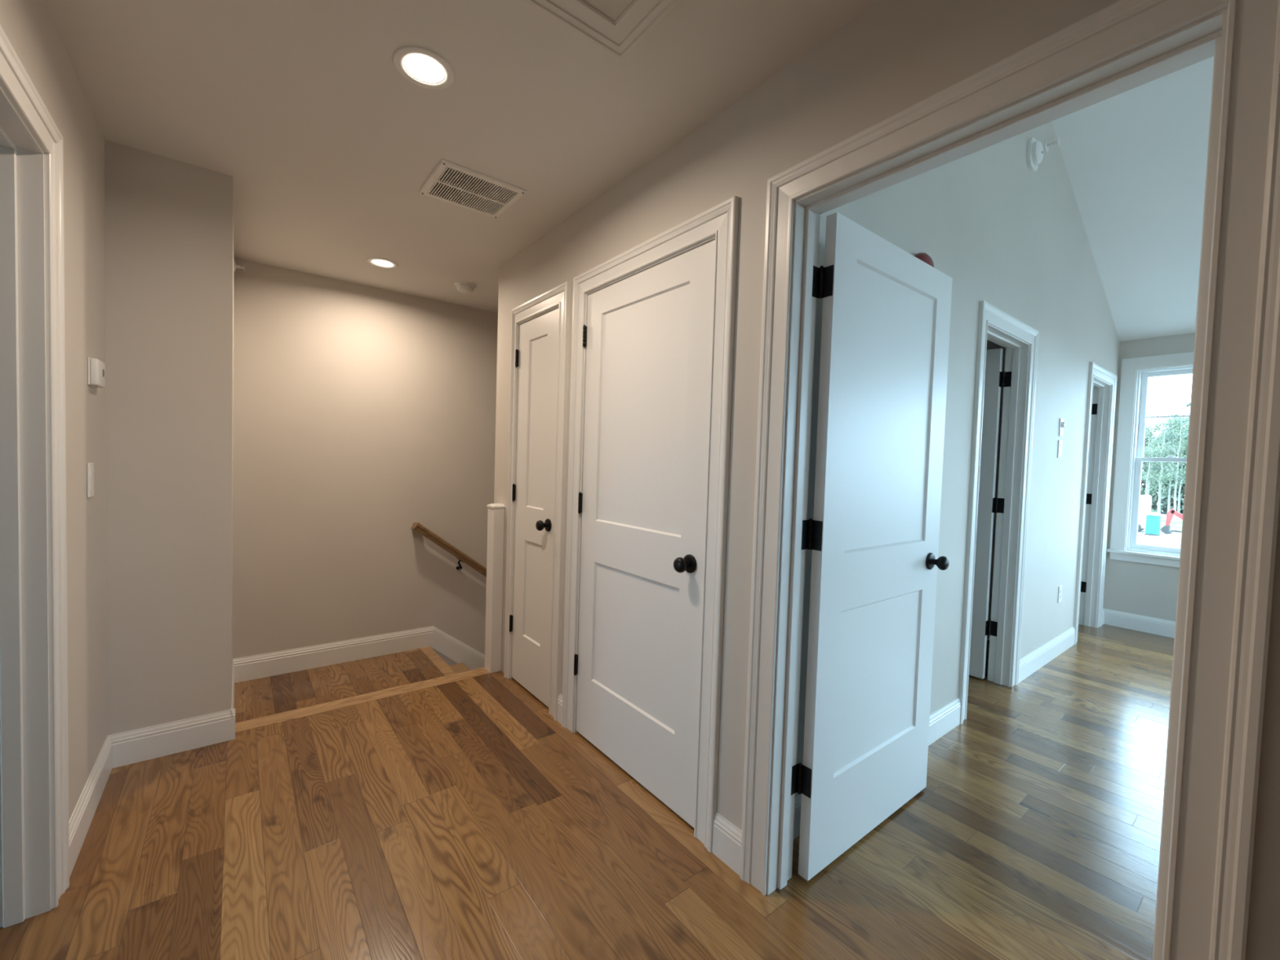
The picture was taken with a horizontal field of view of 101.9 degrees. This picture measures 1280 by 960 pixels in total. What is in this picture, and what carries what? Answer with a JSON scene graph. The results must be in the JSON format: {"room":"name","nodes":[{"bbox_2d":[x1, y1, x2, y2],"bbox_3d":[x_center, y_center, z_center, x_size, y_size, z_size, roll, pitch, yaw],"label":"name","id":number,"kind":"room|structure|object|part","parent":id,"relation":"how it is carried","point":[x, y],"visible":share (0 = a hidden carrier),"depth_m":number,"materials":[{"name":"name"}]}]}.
{"room":"upstairs hallway","nodes":[
{"label":"upstairs hallway","id":0,"kind":"room"},
{"bbox_2d":[0,0,107,821],"bbox_3d":[-0.758,0.029,0.222,0.120,2.449,4.477,0,3,-38],"label":"wall","id":1,"kind":"structure","parent":0,"point":[29,26],"depth_m":1.70,"materials":[{"name":"beige paint"}]},
{"bbox_2d":[0,24,69,928],"bbox_3d":[-1.395,0.137,1.058,0.141,2.135,0.956,0,3,-38],"label":"door frame","id":2,"kind":"structure","parent":1,"relation":"attached to","point":[34,833],"depth_m":1.37,"materials":[{"name":"white wood"}]},
{"bbox_2d":[68,737,111,877],"bbox_3d":[-0.739,1.187,0.302,0.014,0.132,4.452,0,3,-38],"label":"baseboard","id":3,"kind":"structure","parent":1,"relation":"attached to","point":[79,823],"depth_m":1.75,"materials":[{"name":"white wood"}]},
{"bbox_2d":[86,462,94,497],"bbox_3d":[-1.897,-0.001,1.794,0.010,0.118,0.072,0,3,-38],"label":"light switch","id":4,"kind":"object","parent":1,"relation":"attached to","point":[90,466],"visible":1,"depth_m":1.78,"materials":[{"name":"white plastic"}]},
{"bbox_2d":[87,356,105,388],"bbox_3d":[-1.908,-0.374,1.823,0.026,0.094,0.130,0,3,-38],"label":"thermostat","id":5,"kind":"object","parent":1,"relation":"attached to","point":[95,367],"visible":1,"depth_m":1.78,"materials":[{"name":"white plastic"}]},
{"bbox_3d":[-1.916,-0.374,1.817,0.006,0.094,0.130,0,3,-38],"label":"wall plate","id":6,"kind":"part","parent":5,"relation":"part of","materials":[{"name":"white plastic"}]},
{"bbox_2d":[104,139,234,735],"bbox_3d":[-3.721,1.337,1.673,3.784,5.349,1.321,0,3,-38],"label":"wall","id":7,"kind":"structure","parent":0,"point":[170,244],"depth_m":2.13,"materials":[{"name":"beige paint"}]},
{"bbox_2d":[107,708,235,768],"bbox_3d":[-1.956,1.082,2.183,0.400,0.132,0.014,0,3,-38],"label":"baseboard","id":8,"kind":"structure","parent":7,"relation":"attached to","point":[130,747],"depth_m":2.17,"materials":[{"name":"white wood"}]},
{"bbox_2d":[231,658,234,739],"bbox_3d":[-2.177,1.144,2.776,0.009,0.312,1.216,0,3,-38],"label":"baseboard","id":9,"kind":"structure","parent":7,"relation":"attached to","point":[233,684],"depth_m":2.69,"materials":[{"name":"white wood"}]},
{"bbox_2d":[234,260,244,271],"bbox_3d":[-2.350,-1.249,3.044,0.049,0.060,0.060,0,3,-38],"label":"sprinkler head","id":10,"kind":"object","parent":7,"relation":"attached to","point":[235,264],"visible":0.97,"depth_m":3.03},
{"bbox_2d":[234,646,489,732],"bbox_3d":[0.127,2.230,4.671,5.975,2.211,1.148,0,3,-38],"label":"staircase","id":11,"kind":"structure","parent":0,"point":[272,700],"depth_m":3.22,"materials":[{"name":"brown wood"}]},
{"bbox_2d":[232,257,497,665],"bbox_3d":[-0.181,1.323,5.184,6.116,5.349,0.120,0,3,-38],"label":"wall","id":12,"kind":"structure","parent":0,"point":[362,414],"depth_m":3.62,"materials":[{"name":"beige paint"}]},
{"bbox_2d":[233,626,484,683],"bbox_3d":[-1.079,2.301,4.460,3.816,2.350,0.014,0,3,-38],"label":"baseboard","id":13,"kind":"structure","parent":12,"relation":"attached to","point":[268,664],"depth_m":3.66,"materials":[{"name":"white wood"}]},
{"bbox_2d":[411,522,486,577],"bbox_3d":[-0.714,1.264,4.623,2.514,1.906,0.105,0,3,-38],"label":"handrail","id":14,"kind":"object","parent":12,"relation":"attached to","point":[417,526],"visible":0.35,"depth_m":3.96,"materials":[{"name":"brown wood"}]},
{"bbox_2d":[44,0,879,312],"bbox_3d":[0.187,-1.278,1.640,9.900,0.120,5.918,0,3,-38],"label":"ceiling","id":15,"kind":"structure","parent":0,"point":[328,150],"depth_m":1.72,"materials":[{"name":"paint"}]},
{"bbox_2d":[367,257,397,268],"bbox_3d":[-1.571,-1.323,3.168,0.170,0.006,0.170,0,3,-38],"label":"recessed light","id":16,"kind":"object","parent":15,"relation":"in","point":[376,261],"visible":1,"depth_m":3.16,"materials":[{"name":"white glass"}]},
{"bbox_2d":[393,45,454,89],"bbox_3d":[-0.649,-1.238,1.564,0.170,0.006,0.170,0,3,-38],"label":"recessed light","id":17,"kind":"object","parent":15,"relation":"in","point":[423,67],"visible":1,"depth_m":1.56,"materials":[{"name":"white glass"}]},
{"bbox_2d":[453,281,475,293],"bbox_3d":[-1.195,-1.305,3.541,0.140,0.046,0.140,0,3,-38],"label":"smoke detector","id":18,"kind":"object","parent":15,"relation":"attached to","point":[461,286],"visible":1,"depth_m":3.50,"materials":[{"name":"white plastic"}]},
{"bbox_2d":[417,158,527,218],"bbox_3d":[-0.736,-1.263,2.280,0.365,0.011,0.333,0,3,-38],"label":"ceiling vent","id":19,"kind":"object","parent":15,"relation":"in","point":[450,182],"visible":1,"depth_m":2.26,"materials":[{"name":"white metal"}]},
{"bbox_2d":[524,0,680,60],"bbox_3d":[-0.067,-1.190,0.905,0.738,0.019,0.902,0,3,-38],"label":"attic hatch","id":20,"kind":"object","parent":15,"relation":"attached to","point":[617,27],"visible":1,"depth_m":1.35,"materials":[{"name":"paint"}]},
{"bbox_3d":[-0.067,-1.197,0.905,0.574,0.003,0.738,0,3,-38],"label":"panel","id":21,"kind":"part","parent":20,"relation":"part of","materials":[{"name":"beige paint"}]},
{"bbox_2d":[493,261,506,503],"bbox_3d":[1.002,1.377,4.702,4.840,5.349,0.115,0,3,-38],"label":"wall","id":22,"kind":"structure","parent":0,"point":[502,268],"depth_m":3.15,"materials":[{"name":"beige paint"}]},
{"bbox_2d":[0,623,1174,959],"bbox_3d":[1.071,1.403,0.489,9.900,0.200,6.527,0,3,-38],"label":"floor","id":23,"kind":"structure","parent":0,"point":[460,820],"depth_m":1.71,"materials":[{"name":"brown wood"}]},
{"bbox_2d":[484,503,505,673],"bbox_3d":[-0.880,0.735,3.125,0.070,1.184,0.106,0,3,-38],"label":"newel post","id":24,"kind":"object","parent":23,"relation":"on","point":[495,517],"visible":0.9,"depth_m":3.09,"materials":[{"name":"white wood"}]},
{"bbox_2d":[501,0,1279,959],"bbox_3d":[0.618,0.032,1.352,0.114,2.449,4.572,0,3,-38],"label":"wall","id":25,"kind":"structure","parent":0,"point":[895,55],"depth_m":1.60,"materials":[{"name":"beige paint"}]},
{"bbox_2d":[509,308,559,706],"bbox_3d":[-0.581,0.144,2.781,0.101,2.022,0.496,0,3,-38],"label":"door","id":26,"kind":"structure","parent":25,"relation":"in","point":[536,357],"depth_m":2.79,"materials":[{"name":"white wood"}]},
{"bbox_3d":[-0.499,0.231,2.640,0.058,0.054,0.054,0,3,-38],"label":"knob","id":27,"kind":"part","parent":26,"relation":"part of","materials":[{"name":"black metal"}]},
{"bbox_2d":[503,280,570,720],"bbox_3d":[-0.520,0.102,2.800,0.136,2.135,0.628,0,3,-38],"label":"door frame","id":28,"kind":"structure","parent":25,"relation":"attached to","point":[559,296],"depth_m":2.58,"materials":[{"name":"white wood"}]},
{"bbox_2d":[573,240,715,827],"bbox_3d":[-0.034,0.186,2.078,0.101,2.022,0.824,0,3,-38],"label":"door","id":29,"kind":"structure","parent":25,"relation":"in","point":[647,334],"depth_m":2.03,"materials":[{"name":"white wood"}]},
{"bbox_3d":[0.148,0.295,1.808,0.058,0.054,0.054,0,3,-38],"label":"knob","id":30,"kind":"part","parent":29,"relation":"part of","materials":[{"name":"black metal"}]},
{"bbox_2d":[556,693,742,875],"bbox_3d":[0.762,1.207,1.056,0.014,0.132,3.798,0,3,-38],"label":"baseboard","id":31,"kind":"structure","parent":25,"relation":"attached to","point":[726,837],"depth_m":1.67,"materials":[{"name":"white wood"}]},
{"bbox_2d":[561,195,738,852],"bbox_3d":[0.013,0.143,2.114,0.136,2.135,1.001,0,3,-38],"label":"door frame","id":32,"kind":"structure","parent":25,"relation":"attached to","point":[718,223],"depth_m":1.75,"materials":[{"name":"white wood"}]},
{"bbox_2d":[791,212,952,880],"bbox_3d":[0.837,0.223,1.807,0.851,2.022,0.167,0,3,-38],"label":"door","id":33,"kind":"structure","parent":25,"relation":"in","point":[873,534],"depth_m":1.74,"materials":[{"name":"white wood"}]},
{"bbox_3d":[1.145,0.316,1.982,0.054,0.054,0.058,0,3,-38],"label":"knob","id":34,"kind":"part","parent":33,"relation":"part of","materials":[{"name":"black metal"}]},
{"bbox_2d":[739,0,1279,959],"bbox_3d":[0.711,0.196,1.231,0.156,2.135,1.002,0,3,-38],"label":"door frame","id":35,"kind":"structure","parent":25,"relation":"attached to","point":[1232,497],"depth_m":0.87,"materials":[{"name":"white wood"}]},
{"bbox_3d":[0.765,0.196,1.273,0.020,2.135,1.002,0,3,-38],"label":"casing","id":36,"kind":"part","parent":35,"relation":"part of","materials":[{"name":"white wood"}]},
{"bbox_2d":[795,121,1119,797],"bbox_3d":[2.240,-0.492,3.107,4.598,3.472,0.115,0,3,-38],"label":"wall","id":37,"kind":"structure","parent":0,"point":[1011,237],"depth_m":2.82,"materials":[{"name":"beige paint"}]},
{"bbox_2d":[914,253,934,267],"bbox_3d":[1.176,-0.866,2.149,0.149,0.149,0.055,0,3,-38],"label":"fire alarm","id":38,"kind":"object","parent":37,"relation":"attached to","point":[924,257],"visible":0.16,"depth_m":2.12,"materials":[{"name":"red plastic"}]},
{"bbox_2d":[793,608,1104,839],"bbox_3d":[2.222,1.179,3.110,4.582,0.132,0.014,0,3,-38],"label":"baseboard","id":39,"kind":"structure","parent":37,"relation":"attached to","point":[944,719],"depth_m":3.19,"materials":[{"name":"white wood"}]},
{"bbox_2d":[968,347,1011,679],"bbox_3d":[1.946,0.202,3.393,0.111,2.022,0.712,0,3,-38],"label":"door","id":40,"kind":"structure","parent":37,"relation":"in","point":[988,504],"depth_m":3.19,"materials":[{"name":"white wood"}]},
{"bbox_2d":[958,300,1039,724],"bbox_3d":[1.964,0.175,2.919,0.856,2.135,0.136,0,3,-38],"label":"door frame","id":41,"kind":"structure","parent":37,"relation":"attached to","point":[1020,340],"depth_m":3.09,"materials":[{"name":"white wood"}]},
{"bbox_2d":[1026,137,1043,172],"bbox_3d":[2.222,-1.829,2.910,0.135,0.165,0.045,0,3,-38],"label":"fire alarm","id":42,"kind":"object","parent":37,"relation":"attached to","point":[1035,149],"visible":1,"depth_m":2.88,"materials":[{"name":"white plastic"}]},
{"bbox_2d":[1044,137,1060,152],"bbox_3d":[2.421,-1.975,3.046,0.075,0.075,0.061,0,3,-38],"label":"sprinkler head","id":43,"kind":"object","parent":37,"relation":"attached to","point":[1046,144],"visible":1,"depth_m":3.05},
{"bbox_2d":[1057,440,1062,457],"bbox_3d":[2.845,-0.209,3.514,0.072,0.118,0.010,0,3,-38],"label":"light switch","id":44,"kind":"object","parent":37,"relation":"attached to","point":[1060,442],"visible":1,"depth_m":3.50,"materials":[{"name":"white plastic"}]},
{"bbox_2d":[1057,585,1062,603],"bbox_3d":[2.979,0.808,3.679,0.072,0.118,0.008,0,3,-38],"label":"wall outlet","id":45,"kind":"object","parent":37,"relation":"attached to","point":[1060,590],"visible":1,"depth_m":3.67,"materials":[{"name":"white plastic"}]},
{"bbox_2d":[1058,418,1065,436],"bbox_3d":[2.856,-0.355,3.505,0.072,0.118,0.023,0,3,-38],"label":"thermostat","id":46,"kind":"object","parent":37,"relation":"attached to","point":[1062,424],"visible":1,"depth_m":3.50,"materials":[{"name":"white plastic"}]},
{"bbox_2d":[1080,403,1097,592],"bbox_3d":[3.596,0.208,4.645,0.111,2.022,0.664,0,3,-38],"label":"door","id":47,"kind":"structure","parent":37,"relation":"in","point":[1094,410],"depth_m":4.43,"materials":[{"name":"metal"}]},
{"bbox_2d":[1073,361,1117,644],"bbox_3d":[3.618,0.181,4.204,0.808,2.135,0.136,0,3,-38],"label":"door frame","id":48,"kind":"structure","parent":37,"relation":"attached to","point":[1102,383],"depth_m":4.37,"materials":[{"name":"white wood"}]},
{"bbox_2d":[986,339,1005,640],"bbox_3d":[2.365,-0.024,4.454,0.100,2.449,1.814,0,3,-38],"label":"wall","id":49,"kind":"structure","parent":0,"point":[990,345],"depth_m":3.94,"materials":[{"name":"beige paint"}]},
{"bbox_2d":[1051,56,1213,341],"bbox_3d":[3.703,-1.629,1.283,4.832,1.219,4.678,0,3,-38],"label":"ceiling","id":50,"kind":"structure","parent":0,"point":[1135,159],"depth_m":3.29,"materials":[{"name":"white paint"}]},
{"bbox_2d":[1102,332,1195,621],"bbox_3d":[4.513,1.514,4.026,0.130,5.340,7.718,0,3,-38],"label":"wall","id":51,"kind":"structure","parent":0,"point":[1150,590],"depth_m":4.34,"materials":[{"name":"beige paint"}]},
{"bbox_2d":[1102,608,1175,638],"bbox_3d":[5.395,1.290,2.775,0.014,0.132,4.443,0,3,-38],"label":"baseboard","id":52,"kind":"structure","parent":51,"relation":"attached to","point":[1157,626],"depth_m":4.33,"materials":[{"name":"white wood"}]},
{"bbox_2d":[1106,351,1194,568],"bbox_3d":[4.467,-0.148,4.054,0.173,1.716,1.141,0,3,-38],"label":"window","id":53,"kind":"structure","parent":51,"relation":"attached to","point":[1135,372],"depth_m":4.39,"materials":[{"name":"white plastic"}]},
{"bbox_3d":[4.474,0.215,4.082,0.030,0.774,0.877,0,3,-38],"label":"sash","id":54,"kind":"part","parent":53,"relation":"part of","materials":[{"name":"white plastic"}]},
{"bbox_3d":[4.524,-0.511,4.077,0.030,0.748,0.877,0,3,-38],"label":"sash","id":55,"kind":"part","parent":53,"relation":"part of","materials":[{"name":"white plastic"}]},
{"label":"outside","id":56,"kind":"structure","parent":0,"visible":0},
{"bbox_2d":[1137,498,1183,548],"bbox_3d":[27.036,5.127,46.669,340.000,0.500,360.000,0,3,-38],"label":"ground","id":57,"kind":"structure","parent":56,"point":[1173,540],"depth_m":48.92,"materials":[{"name":"white snow"}]},
{"bbox_2d":[1137,494,1151,531],"bbox_3d":[51.137,3.393,55.999,2.300,3.798,5.460,0,3,-38],"label":"box trailer","id":58,"kind":"object","parent":57,"relation":"on","point":[1145,501],"visible":0.19,"depth_m":53.45,"materials":[{"name":"white paint"}]},
{"bbox_3d":[52.383,3.145,53.533,1.000,2.750,0.065,0,3,-38],"label":"door","id":59,"kind":"part","parent":58,"relation":"part of","materials":[{"name":"white paint"}]},
{"bbox_3d":[53.221,3.148,54.183,1.000,2.750,0.065,0,3,-38],"label":"door","id":60,"kind":"part","parent":58,"relation":"part of","materials":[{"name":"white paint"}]},
{"bbox_2d":[1144,511,1161,536],"bbox_3d":[50.686,4.333,51.280,1.240,2.230,1.000,0,3,-38],"label":"portable toilet","id":61,"kind":"object","parent":57,"relation":"on","point":[1153,519],"visible":1,"depth_m":50.90,"materials":[{"name":"teal plastic"}]},
{"bbox_3d":[50.233,4.426,50.933,0.060,1.720,0.600,0,3,-38],"label":"door","id":62,"kind":"part","parent":61,"relation":"part of","materials":[{"name":"teal plastic"}]},
{"bbox_2d":[1140,417,1180,500],"bbox_3d":[71.105,-1.828,71.927,4.904,14.350,5.471,0,3,-38],"label":"birch tree","id":63,"kind":"object","parent":57,"relation":"on","point":[1159,424],"visible":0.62,"depth_m":72.03,"materials":[{"name":"green plant"}]},
{"bbox_2d":[1141,419,1179,495],"bbox_3d":[78.823,-2.295,79.735,5.740,15.211,5.537,0,3,-38],"label":"birch tree","id":64,"kind":"object","parent":57,"relation":"on","point":[1146,451],"visible":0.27,"depth_m":79.86,"materials":[{"name":"green plant"}]},
{"bbox_2d":[1140,413,1189,514],"bbox_3d":[86.503,-2.981,81.008,9.089,17.910,55.052,0,3,-38],"label":"woods","id":65,"kind":"object","parent":57,"relation":"on","point":[1164,501],"visible":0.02,"depth_m":81.86,"materials":[{"name":"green plant"}]},
{"bbox_2d":[1142,413,1187,513],"bbox_3d":[71.284,-1.854,71.147,5.118,14.468,5.266,0,3,-38],"label":"birch tree","id":66,"kind":"object","parent":57,"relation":"on","point":[1161,478],"visible":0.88,"depth_m":70.60,"materials":[{"name":"green plant"}]},
{"bbox_2d":[1142,402,1190,471],"bbox_3d":[75.605,-3.572,71.515,7.233,18.143,9.051,0,3,-38],"label":"pine tree","id":67,"kind":"object","parent":57,"relation":"on","point":[1188,404],"visible":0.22,"depth_m":72.44,"materials":[{"name":"green plant"}]},
{"bbox_2d":[1146,411,1187,513],"bbox_3d":[77.612,-2.532,76.663,6.306,15.826,4.963,0,3,-38],"label":"birch tree","id":68,"kind":"object","parent":57,"relation":"on","point":[1165,420],"visible":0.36,"depth_m":77.31,"materials":[{"name":"green plant"}]},
{"bbox_2d":[1148,409,1187,511],"bbox_3d":[72.953,-2.084,71.276,5.415,15.021,5.213,0,3,-38],"label":"birch tree","id":69,"kind":"object","parent":57,"relation":"on","point":[1180,456],"visible":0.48,"depth_m":71.35,"materials":[{"name":"green plant"}]},
{"bbox_2d":[1160,520,1182,531],"bbox_3d":[58.907,5.020,68.890,19.600,0.335,96.000,0,3,-38],"label":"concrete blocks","id":70,"kind":"structure","parent":57,"relation":"on","point":[1172,526],"depth_m":60.88},
{"bbox_2d":[1160,508,1182,533],"bbox_3d":[55.467,4.260,50.832,2.100,2.695,6.200,0,3,-38],"label":"excavator","id":71,"kind":"object","parent":57,"relation":"on","point":[1166,529],"visible":0.06,"depth_m":52.71,"materials":[{"name":"red paint"}]},
{"bbox_2d":[1155,411,1189,520],"bbox_3d":[71.868,-2.148,68.773,6.116,15.259,6.554,0,3,-38],"label":"birch tree","id":72,"kind":"object","parent":57,"relation":"on","point":[1175,477],"visible":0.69,"depth_m":69.18,"materials":[{"name":"green plant"}]},
{"bbox_2d":[1160,404,1188,512],"bbox_3d":[79.737,-2.818,76.183,4.740,16.560,5.416,0,3,-38],"label":"birch tree","id":73,"kind":"object","parent":57,"relation":"on","point":[1175,421],"visible":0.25,"depth_m":76.56,"materials":[{"name":"green plant"}]},
{"bbox_2d":[1171,422,1188,484],"bbox_3d":[73.618,-1.832,69.336,5.558,14.697,4.794,0,3,-38],"label":"birch tree","id":74,"kind":"object","parent":57,"relation":"on","point":[1186,440],"visible":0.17,"depth_m":70.03,"materials":[{"name":"green plant"}]}
]}

